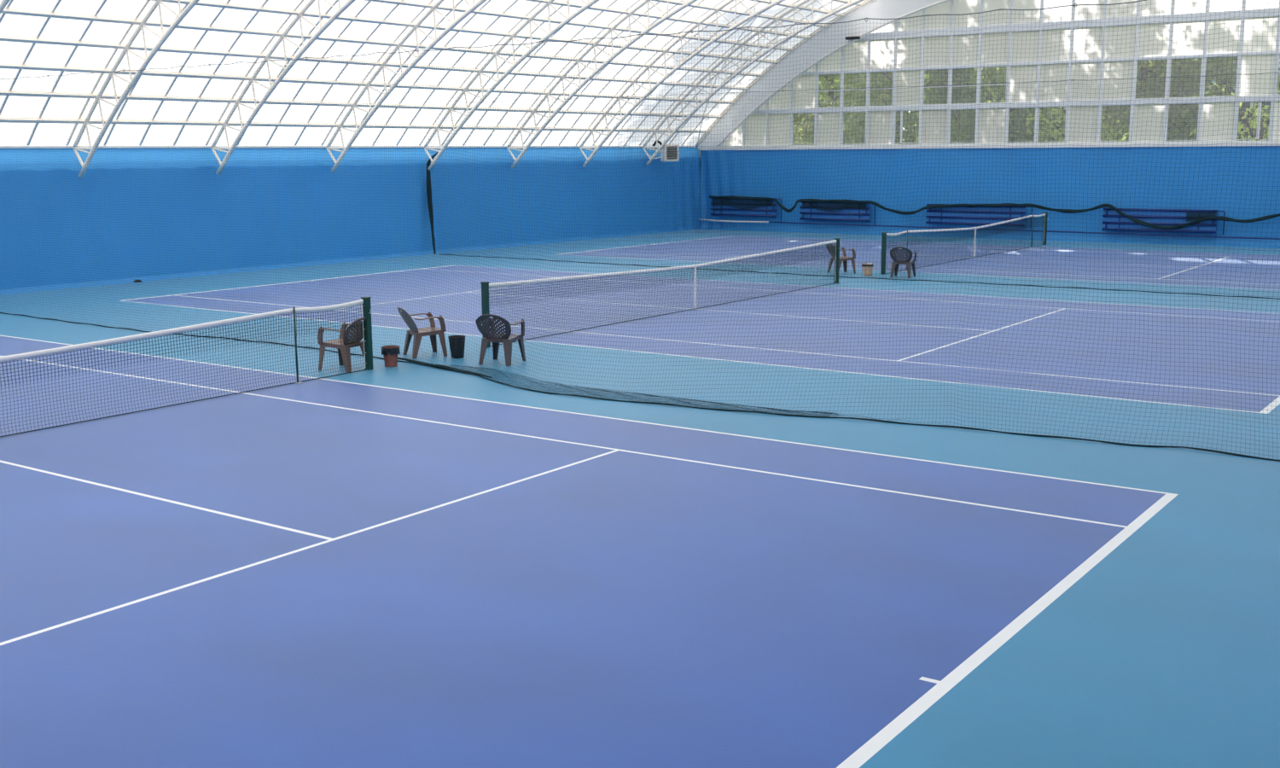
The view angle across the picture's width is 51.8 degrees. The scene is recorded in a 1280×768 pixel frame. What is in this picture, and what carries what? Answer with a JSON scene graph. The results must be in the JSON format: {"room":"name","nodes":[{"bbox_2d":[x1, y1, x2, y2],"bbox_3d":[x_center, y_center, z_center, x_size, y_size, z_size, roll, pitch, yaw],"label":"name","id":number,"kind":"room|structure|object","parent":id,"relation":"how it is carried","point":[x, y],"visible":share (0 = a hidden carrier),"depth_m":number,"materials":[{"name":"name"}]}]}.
{"room":"sports hall","nodes":[
{"label":"sports hall","id":0,"kind":"room"},
{"bbox_2d":[0,0,868,149],"bbox_3d":[1.001,-8.261,25.929,31.349,6.960,49.500,7,12,35],"label":"ceiling","id":1,"kind":"structure","parent":0,"point":[38,37],"depth_m":36.70,"materials":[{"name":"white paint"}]},
{"bbox_2d":[0,0,10,14],"bbox_3d":[-3.539,-6.727,19.661,30.970,7.549,0.111,7,12,35],"label":"roof truss","id":2,"kind":"object","parent":1,"relation":"attached to","point":[2,4],"visible":1,"depth_m":25.93,"materials":[{"name":"white metal"}]},
{"bbox_2d":[71,0,199,178],"bbox_3d":[-1.216,-7.312,22.901,30.970,7.549,0.111,7,12,35],"label":"roof truss","id":3,"kind":"object","parent":1,"relation":"attached to","point":[182,14],"visible":0.98,"depth_m":30.53,"materials":[{"name":"white metal"}]},
{"bbox_2d":[210,0,355,174],"bbox_3d":[1.107,-7.897,26.142,30.970,7.549,0.111,7,12,35],"label":"roof truss","id":4,"kind":"object","parent":1,"relation":"attached to","point":[346,5],"visible":0.96,"depth_m":33.60,"materials":[{"name":"white metal"}]},
{"bbox_2d":[326,0,487,172],"bbox_3d":[3.430,-8.482,29.383,30.970,7.549,0.111,7,12,35],"label":"roof truss","id":5,"kind":"object","parent":1,"relation":"attached to","point":[474,6],"visible":0.94,"depth_m":36.65,"materials":[{"name":"white metal"}]},
{"bbox_2d":[423,0,599,170],"bbox_3d":[5.753,-9.067,32.623,30.970,7.549,0.111,7,12,35],"label":"roof truss","id":6,"kind":"object","parent":1,"relation":"attached to","point":[588,4],"visible":0.91,"depth_m":39.68,"materials":[{"name":"white metal"}]},
{"bbox_2d":[426,72,1279,299],"bbox_3d":[5.827,-5.077,33.406,30.757,4.782,0.554,7,12,35],"label":"net","id":7,"kind":"object","parent":6,"relation":"hanging from","point":[428,192],"visible":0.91,"depth_m":33.17,"materials":[{"name":"fabric"}]},
{"bbox_2d":[506,0,698,168],"bbox_3d":[8.077,-9.652,35.864,30.970,7.549,0.111,7,12,35],"label":"roof truss","id":8,"kind":"object","parent":1,"relation":"attached to","point":[648,28],"visible":0.9,"depth_m":42.63,"materials":[{"name":"white metal"}]},
{"bbox_2d":[0,0,1279,461],"bbox_3d":[-3.764,-2.651,19.971,30.779,4.786,1.375,7,12,35],"label":"net","id":9,"kind":"object","parent":1,"relation":"hanging from","point":[775,411],"visible":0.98,"depth_m":17.40,"materials":[{"name":"fabric"}]},
{"bbox_2d":[649,140,678,161],"bbox_3d":[0.920,-9.175,51.947,1.174,0.823,0.434,-5,11,-26],"label":"heater","id":10,"kind":"object","parent":1,"relation":"hanging from","point":[664,152],"visible":0.74,"depth_m":51.91,"materials":[{"name":"white paint"}]},
{"bbox_2d":[666,145,676,158],"bbox_3d":[1.245,-9.092,51.934,0.480,0.520,0.015,-5,11,-26],"label":"grille","id":11,"kind":"object","parent":10,"relation":"attached to","point":[668,149],"depth_m":51.91,"materials":[{"name":"metal"}]},
{"bbox_2d":[578,0,785,167],"bbox_3d":[10.400,-10.236,39.105,30.970,7.549,0.111,7,12,35],"label":"roof truss","id":12,"kind":"object","parent":1,"relation":"attached to","point":[754,14],"visible":0.91,"depth_m":45.63,"materials":[{"name":"white metal"}]},
{"bbox_2d":[696,0,772,147],"bbox_3d":[3.231,-11.436,49.532,0.493,5.027,9.375,-3,10,-14],"label":"rod","id":13,"kind":"object","parent":1,"relation":"attached to","point":[771,0],"visible":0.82,"depth_m":48.80,"materials":[{"name":"white metal"}]},
{"bbox_2d":[642,0,864,165],"bbox_3d":[12.723,-10.821,42.345,30.970,7.549,0.111,7,12,35],"label":"roof truss","id":14,"kind":"object","parent":1,"relation":"attached to","point":[851,3],"visible":0.88,"depth_m":48.62,"materials":[{"name":"white metal"}]},
{"bbox_2d":[706,0,876,81],"bbox_3d":[5.652,-12.838,49.421,6.336,2.904,0.073,0,10,0],"label":"rod","id":15,"kind":"object","parent":1,"relation":"attached to","point":[874,1],"visible":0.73,"depth_m":49.38,"materials":[{"name":"white metal"}]},
{"bbox_2d":[0,229,1279,767],"bbox_3d":[1.076,-1.522,27.154,31.300,0.001,49.600,7,12,35],"label":"floor","id":16,"kind":"structure","parent":0,"point":[405,565],"depth_m":11.46,"materials":[{"name":"blue rubber"}]},
{"bbox_2d":[292,306,302,383],"bbox_3d":[-4.877,-0.554,18.700,0.100,1.098,0.100,7,12,35],"label":"stick","id":17,"kind":"object","parent":16,"relation":"on","point":[293,309],"visible":1,"depth_m":18.69,"materials":[{"name":"green paint"}]},
{"bbox_2d":[317,317,366,372],"bbox_3d":[-4.427,-0.622,19.921,0.684,0.803,0.646,4,11,26],"label":"armchair","id":18,"kind":"object","parent":16,"relation":"on","point":[357,322],"visible":0.82,"depth_m":19.76,"materials":[{"name":"brown plastic"}]},
{"bbox_2d":[360,296,373,370],"bbox_3d":[-4.085,-0.757,19.818,0.166,1.100,0.132,7,12,35],"label":"net post","id":19,"kind":"object","parent":16,"relation":"on","point":[367,308],"visible":1,"depth_m":19.81,"materials":[{"name":"green metal"}]},
{"bbox_2d":[0,299,366,436],"bbox_3d":[-7.803,0.185,14.675,0.067,1.073,12.720,7,12,35],"label":"net","id":20,"kind":"object","parent":19,"relation":"attached to","point":[58,350],"visible":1,"depth_m":17.14,"materials":[{"name":"fabric"}]},
{"bbox_2d":[381,345,400,366],"bbox_3d":[-3.816,-0.424,20.202,0.278,0.304,0.281,7,12,35],"label":"bucket","id":21,"kind":"object","parent":16,"relation":"on","point":[390,353],"visible":1,"depth_m":20.11,"materials":[{"name":"brown plastic"}]},
{"bbox_2d":[397,307,447,358],"bbox_3d":[-3.526,-0.853,21.203,0.684,0.803,0.646,-6,11,-27],"label":"armchair","id":22,"kind":"object","parent":16,"relation":"on","point":[433,328],"visible":0.88,"depth_m":21.11,"materials":[{"name":"brown plastic"}]},
{"bbox_2d":[448,335,465,358],"bbox_3d":[-2.910,-0.591,21.001,0.278,0.342,0.278,7,12,35],"label":"basket","id":23,"kind":"object","parent":16,"relation":"on","point":[460,354],"visible":0.93,"depth_m":20.91,"materials":[{"name":"plastic"}]},
{"bbox_2d":[479,281,490,347],"bbox_3d":[-2.591,-1.164,22.081,0.166,1.100,0.132,7,12,35],"label":"net post","id":24,"kind":"object","parent":16,"relation":"on","point":[485,304],"visible":0.62,"depth_m":21.98,"materials":[{"name":"metal"}]},
{"bbox_2d":[488,239,836,346],"bbox_3d":[1.132,-2.075,27.225,0.067,1.064,12.720,7,12,35],"label":"net","id":25,"kind":"object","parent":24,"relation":"attached to","point":[833,242],"visible":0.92,"depth_m":26.18,"materials":[{"name":"fabric"}]},
{"bbox_2d":[475,314,525,366],"bbox_3d":[-2.163,-0.716,20.369,0.646,0.803,0.684,3,11,20],"label":"armchair","id":26,"kind":"object","parent":16,"relation":"on","point":[506,346],"visible":0.93,"depth_m":20.20,"materials":[{"name":"brown plastic"}]},
{"bbox_2d":[833,238,840,283],"bbox_3d":[4.849,-3.021,32.367,0.166,1.100,0.132,7,12,35],"label":"net post","id":27,"kind":"object","parent":16,"relation":"on","point":[837,264],"visible":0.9,"depth_m":32.36,"materials":[{"name":"metal"}]},
{"bbox_2d":[826,245,855,273],"bbox_3d":[5.306,-3.346,35.059,0.684,0.803,0.646,-4,11,-19],"label":"armchair","id":28,"kind":"object","parent":16,"relation":"on","point":[845,264],"visible":0.46,"depth_m":35.09,"materials":[{"name":"brown plastic"}]},
{"bbox_2d":[861,263,873,275],"bbox_3d":[5.925,-2.972,34.332,0.312,0.304,0.305,7,12,35],"label":"bucket","id":29,"kind":"object","parent":16,"relation":"on","point":[867,272],"visible":0.98,"depth_m":34.24,"materials":[{"name":"beige plastic"}]},
{"bbox_2d":[880,232,886,274],"bbox_3d":[6.387,-3.437,34.672,0.166,1.100,0.132,7,12,35],"label":"net post","id":30,"kind":"object","parent":16,"relation":"on","point":[883,238],"visible":0.89,"depth_m":34.61,"materials":[{"name":"metal"}]},
{"bbox_2d":[885,214,1045,273],"bbox_3d":[10.110,-4.351,39.815,0.067,1.073,12.720,7,12,35],"label":"net","id":31,"kind":"object","parent":30,"relation":"attached to","point":[974,229],"visible":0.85,"depth_m":39.28,"materials":[{"name":"fabric"}]},
{"bbox_2d":[890,246,917,278],"bbox_3d":[6.733,-3.137,33.811,0.646,0.803,0.684,4,11,24],"label":"armchair","id":32,"kind":"object","parent":16,"relation":"on","point":[910,263],"visible":0.83,"depth_m":33.64,"materials":[{"name":"brown plastic"}]},
{"bbox_2d":[1030,215,1033,247],"bbox_3d":[13.035,-5.091,43.840,0.100,1.098,0.100,7,12,35],"label":"stick","id":33,"kind":"object","parent":16,"relation":"on","point":[1032,215],"visible":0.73,"depth_m":43.84,"materials":[{"name":"green paint"}]},
{"bbox_2d":[1042,212,1048,244],"bbox_3d":[13.827,-5.293,44.958,0.166,1.100,0.132,7,12,35],"label":"net post","id":34,"kind":"object","parent":16,"relation":"on","point":[1046,215],"visible":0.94,"depth_m":44.95,"materials":[{"name":"metal"}]},
{"bbox_2d":[697,0,1279,162],"bbox_3d":[15.182,-10.134,45.992,31.360,10.358,0.740,7,12,35],"label":"wall","id":35,"kind":"structure","parent":0,"point":[880,8],"depth_m":46.94,"materials":[{"name":"white metal"}]},
{"bbox_2d":[791,112,814,144],"bbox_3d":[6.495,-10.126,52.327,1.010,1.230,0.070,7,12,35],"label":"window","id":36,"kind":"structure","parent":35,"relation":"in","point":[795,113],"depth_m":52.53,"materials":[{"name":"clear glass"}]},
{"bbox_2d":[817,73,840,108],"bbox_3d":[7.384,-11.436,51.453,1.010,1.300,0.070,7,12,35],"label":"window","id":37,"kind":"structure","parent":35,"relation":"in","point":[825,73],"depth_m":51.58,"materials":[{"name":"clear glass"}]},
{"bbox_2d":[845,35,860,40],"bbox_3d":[8.060,-13.128,50.077,0.570,0.100,0.248,7,12,35],"label":"floodlight","id":38,"kind":"object","parent":35,"relation":"attached to","point":[857,37],"visible":0.83,"depth_m":49.95,"materials":[{"name":"metal"}]},
{"bbox_2d":[841,110,866,144],"bbox_3d":[8.293,-9.919,51.075,1.010,1.230,0.070,7,12,35],"label":"window","id":39,"kind":"structure","parent":35,"relation":"in","point":[862,111],"depth_m":51.25,"materials":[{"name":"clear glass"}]},
{"bbox_2d":[842,71,866,107],"bbox_3d":[8.283,-11.332,50.827,1.010,1.300,0.070,7,12,35],"label":"window","id":40,"kind":"structure","parent":35,"relation":"in","point":[864,72],"depth_m":50.98,"materials":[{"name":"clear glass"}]},
{"bbox_2d":[868,70,893,106],"bbox_3d":[9.182,-11.228,50.201,1.010,1.300,0.070,7,12,35],"label":"window","id":41,"kind":"structure","parent":35,"relation":"in","point":[869,89],"depth_m":50.38,"materials":[{"name":"clear glass"}]},
{"bbox_2d":[894,110,919,143],"bbox_3d":[10.090,-9.711,49.824,1.010,1.230,0.070,7,12,35],"label":"window","id":42,"kind":"structure","parent":35,"relation":"in","point":[901,111],"depth_m":49.93,"materials":[{"name":"clear glass"}]},
{"bbox_2d":[922,68,948,104],"bbox_3d":[10.979,-11.021,48.950,1.010,1.300,0.070,7,12,35],"label":"window","id":43,"kind":"structure","parent":35,"relation":"in","point":[923,87],"depth_m":49.03,"materials":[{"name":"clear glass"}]},
{"bbox_2d":[948,108,976,143],"bbox_3d":[11.888,-9.504,48.573,1.010,1.230,0.070,7,12,35],"label":"window","id":44,"kind":"structure","parent":35,"relation":"in","point":[962,108],"depth_m":48.76,"materials":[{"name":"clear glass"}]},
{"bbox_2d":[950,67,977,104],"bbox_3d":[11.878,-10.917,48.325,1.010,1.300,0.070,7,12,35],"label":"window","id":45,"kind":"structure","parent":35,"relation":"in","point":[951,86],"depth_m":48.40,"materials":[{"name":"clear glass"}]},
{"bbox_2d":[698,145,1279,248],"bbox_3d":[15.157,-6.680,46.528,30.900,3.270,0.303,7,12,35],"label":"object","id":46,"kind":"structure","parent":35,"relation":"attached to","point":[1060,224],"depth_m":47.45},
{"bbox_2d":[710,197,781,221],"bbox_3d":[4.384,-7.146,54.028,3.337,0.960,0.272,7,12,35],"label":"radiator","id":47,"kind":"object","parent":46,"relation":"attached to","point":[763,210],"visible":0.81,"depth_m":54.00,"materials":[{"name":"blue metal"}]},
{"bbox_2d":[799,201,875,225],"bbox_3d":[7.767,-6.721,51.679,3.257,0.890,0.272,7,12,35],"label":"bench","id":48,"kind":"object","parent":46,"relation":"attached to","point":[856,212],"visible":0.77,"depth_m":51.64,"materials":[{"name":"blue paint"}]},
{"bbox_2d":[709,195,1279,229],"bbox_3d":[15.143,-5.965,46.275,30.008,0.908,0.162,7,12,35],"label":"net","id":49,"kind":"object","parent":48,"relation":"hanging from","point":[730,197],"visible":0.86,"depth_m":48.82,"materials":[{"name":"fabric"}]},
{"bbox_2d":[768,221,1279,239],"bbox_3d":[16.395,-5.208,45.650,27.300,0.171,0.048,7,12,35],"label":"supply pipe","id":50,"kind":"object","parent":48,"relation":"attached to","point":[769,222],"visible":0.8,"depth_m":46.47,"materials":[{"name":"blue paint"}]},
{"bbox_2d":[698,218,768,222],"bbox_3d":[3.841,-6.715,54.328,3.332,0.108,0.063,7,12,35],"label":"pipe","id":51,"kind":"object","parent":50,"relation":"attached to","point":[699,218],"visible":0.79,"depth_m":54.43,"materials":[{"name":"blue metal"}]},
{"bbox_2d":[925,203,1032,229],"bbox_3d":[12.445,-6.157,48.428,4.007,0.840,0.272,7,12,35],"label":"bench","id":52,"kind":"object","parent":46,"relation":"attached to","point":[942,210],"visible":0.82,"depth_m":48.44,"materials":[{"name":"blue paint"}]},
{"bbox_2d":[1101,208,1225,234],"bbox_3d":[17.736,-5.532,44.748,3.957,0.810,0.272,7,12,35],"label":"bench","id":53,"kind":"object","parent":46,"relation":"attached to","point":[1154,220],"visible":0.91,"depth_m":44.77,"materials":[{"name":"blue paint"}]},
{"bbox_2d":[699,142,1279,150],"bbox_3d":[15.183,-8.349,46.289,31.000,0.100,0.140,7,12,35],"label":"trim","id":54,"kind":"structure","parent":35,"relation":"attached to","point":[1259,143],"depth_m":47.63,"materials":[{"name":"white metal"}]},
{"bbox_2d":[978,65,1006,103],"bbox_3d":[12.777,-10.814,47.699,1.010,1.300,0.070,7,12,35],"label":"window","id":55,"kind":"structure","parent":35,"relation":"in","point":[1000,66],"depth_m":47.74,"materials":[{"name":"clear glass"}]},
{"bbox_2d":[1006,106,1035,142],"bbox_3d":[13.685,-9.297,47.322,1.010,1.230,0.070,7,12,35],"label":"window","id":56,"kind":"structure","parent":35,"relation":"in","point":[1029,107],"depth_m":47.48,"materials":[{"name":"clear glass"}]},
{"bbox_2d":[1036,105,1066,141],"bbox_3d":[14.584,-9.193,46.696,1.010,1.230,0.070,7,12,35],"label":"window","id":57,"kind":"structure","parent":35,"relation":"in","point":[1066,106],"depth_m":46.88,"materials":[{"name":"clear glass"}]},
{"bbox_2d":[1099,104,1131,141],"bbox_3d":[16.382,-8.986,45.445,1.010,1.230,0.070,7,12,35],"label":"window","id":58,"kind":"structure","parent":35,"relation":"in","point":[1130,104],"depth_m":45.60,"materials":[{"name":"clear glass"}]},
{"bbox_2d":[1134,58,1167,98],"bbox_3d":[17.271,-10.295,44.571,1.010,1.300,0.070,7,12,35],"label":"window","id":59,"kind":"structure","parent":35,"relation":"in","point":[1155,59],"depth_m":44.65,"materials":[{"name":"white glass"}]},
{"bbox_2d":[1165,102,1199,140],"bbox_3d":[18.180,-8.778,44.193,1.010,1.230,0.070,7,12,35],"label":"window","id":60,"kind":"structure","parent":35,"relation":"in","point":[1196,102],"depth_m":44.27,"materials":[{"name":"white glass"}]},
{"bbox_2d":[1168,57,1202,98],"bbox_3d":[18.170,-10.192,43.945,1.010,1.300,0.070,7,12,35],"label":"window","id":61,"kind":"structure","parent":35,"relation":"in","point":[1195,57],"depth_m":44.03,"materials":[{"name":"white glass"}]},
{"bbox_2d":[1203,55,1238,97],"bbox_3d":[19.069,-10.088,43.320,1.010,1.300,0.070,7,12,35],"label":"window","id":62,"kind":"structure","parent":35,"relation":"in","point":[1233,55],"depth_m":43.46,"materials":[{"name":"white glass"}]},
{"bbox_2d":[1235,100,1271,139],"bbox_3d":[19.977,-8.571,42.942,1.010,1.230,0.070,7,12,35],"label":"window","id":63,"kind":"structure","parent":35,"relation":"in","point":[1260,103],"depth_m":42.85,"materials":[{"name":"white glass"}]},
{"bbox_2d":[1275,53,1279,95],"bbox_3d":[20.866,-9.880,42.068,1.010,1.300,0.070,7,12,35],"label":"window","id":64,"kind":"structure","parent":35,"relation":"in","point":[1278,54],"depth_m":42.33,"materials":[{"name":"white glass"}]},
{"label":"outside","id":65,"kind":"structure","parent":0,"visible":0},
{"bbox_3d":[35.535,-10.025,75.251,120.000,0.150,69.650,7,12,35],"label":"ground","id":66,"kind":"structure","parent":65,"visible":0},
{"bbox_2d":[792,71,892,145],"bbox_3d":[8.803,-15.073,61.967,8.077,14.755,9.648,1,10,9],"label":"tree","id":67,"kind":"object","parent":66,"relation":"on","point":[803,133],"visible":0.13,"depth_m":62.05,"materials":[{"name":"green plant"}]},
{"bbox_2d":[818,67,982,144],"bbox_3d":[11.085,-14.296,57.754,7.907,14.655,8.366,7,12,35],"label":"tree","id":68,"kind":"object","parent":66,"relation":"on","point":[883,77],"visible":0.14,"depth_m":57.19,"materials":[{"name":"green plant"}]},
{"bbox_2d":[698,58,1197,149],"bbox_3d":[14.814,-14.356,72.925,30.420,9.957,5.772,7,12,35],"label":"tree","id":69,"kind":"object","parent":66,"relation":"on","point":[837,79],"visible":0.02,"depth_m":70.38,"materials":[{"name":"green plant"}]},
{"bbox_2d":[869,66,1058,143],"bbox_3d":[16.330,-20.473,60.845,11.970,25.676,11.931,0,10,0],"label":"tree","id":70,"kind":"object","parent":66,"relation":"on","point":[956,124],"visible":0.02,"depth_m":59.00,"materials":[{"name":"green plant"}]},
{"bbox_2d":[924,66,1104,143],"bbox_3d":[16.368,-15.029,56.364,9.068,16.508,8.977,-1,10,-2],"label":"tree","id":71,"kind":"object","parent":66,"relation":"on","point":[999,79],"visible":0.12,"depth_m":56.65,"materials":[{"name":"green plant"}]},
{"bbox_2d":[1000,97,1127,142],"bbox_3d":[17.012,-8.817,51.600,4.687,5.917,4.729,-10,14,-43],"label":"tree","id":72,"kind":"object","parent":66,"relation":"on","point":[1057,131],"visible":0.2,"depth_m":51.36,"materials":[{"name":"green plant"}]},
{"bbox_2d":[1044,56,1237,141],"bbox_3d":[20.288,-14.156,52.961,8.789,15.908,8.870,-4,11,-21],"label":"tree","id":73,"kind":"object","parent":66,"relation":"on","point":[1143,66],"visible":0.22,"depth_m":52.03,"materials":[{"name":"green plant"}]},
{"bbox_2d":[1118,55,1279,141],"bbox_3d":[39.864,-15.962,75.211,26.800,11.500,9.800,7,12,35],"label":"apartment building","id":74,"kind":"structure","parent":66,"relation":"on","point":[1269,102],"depth_m":73.65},
{"bbox_2d":[1122,58,1279,141],"bbox_3d":[25.858,-19.357,56.679,12.052,24.789,11.688,3,11,19],"label":"tree","id":75,"kind":"object","parent":66,"relation":"on","point":[1184,69],"visible":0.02,"depth_m":56.92,"materials":[{"name":"green plant"}]},
{"bbox_2d":[1151,56,1279,140],"bbox_3d":[24.137,-12.587,52.817,7.681,12.816,7.610,-9,13,-40],"label":"tree","id":76,"kind":"object","parent":66,"relation":"on","point":[1234,66],"visible":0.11,"depth_m":52.76,"materials":[{"name":"green plant"}]},
{"bbox_2d":[1189,90,1279,140],"bbox_3d":[22.748,-8.354,49.223,4.410,5.747,4.363,-4,10,-17],"label":"tree","id":77,"kind":"object","parent":66,"relation":"on","point":[1261,132],"visible":0.21,"depth_m":48.80,"materials":[{"name":"green plant"}]},
{"bbox_3d":[-11.853,-4.464,35.829,0.350,3.070,49.900,7,12,35],"label":"wall","id":78,"kind":"structure","parent":0,"visible":0},
{"bbox_2d":[0,145,698,148],"bbox_3d":[-11.755,-6.362,35.416,0.080,0.050,49.300,7,12,35],"label":"trim","id":79,"kind":"structure","parent":78,"relation":"attached to","point":[1,147],"depth_m":37.77,"materials":[{"name":"white metal"}]},
{"bbox_2d":[0,147,700,294],"bbox_3d":[-11.694,-4.665,35.666,0.289,3.420,49.280,7,12,35],"label":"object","id":80,"kind":"structure","parent":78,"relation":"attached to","point":[203,220],"depth_m":37.91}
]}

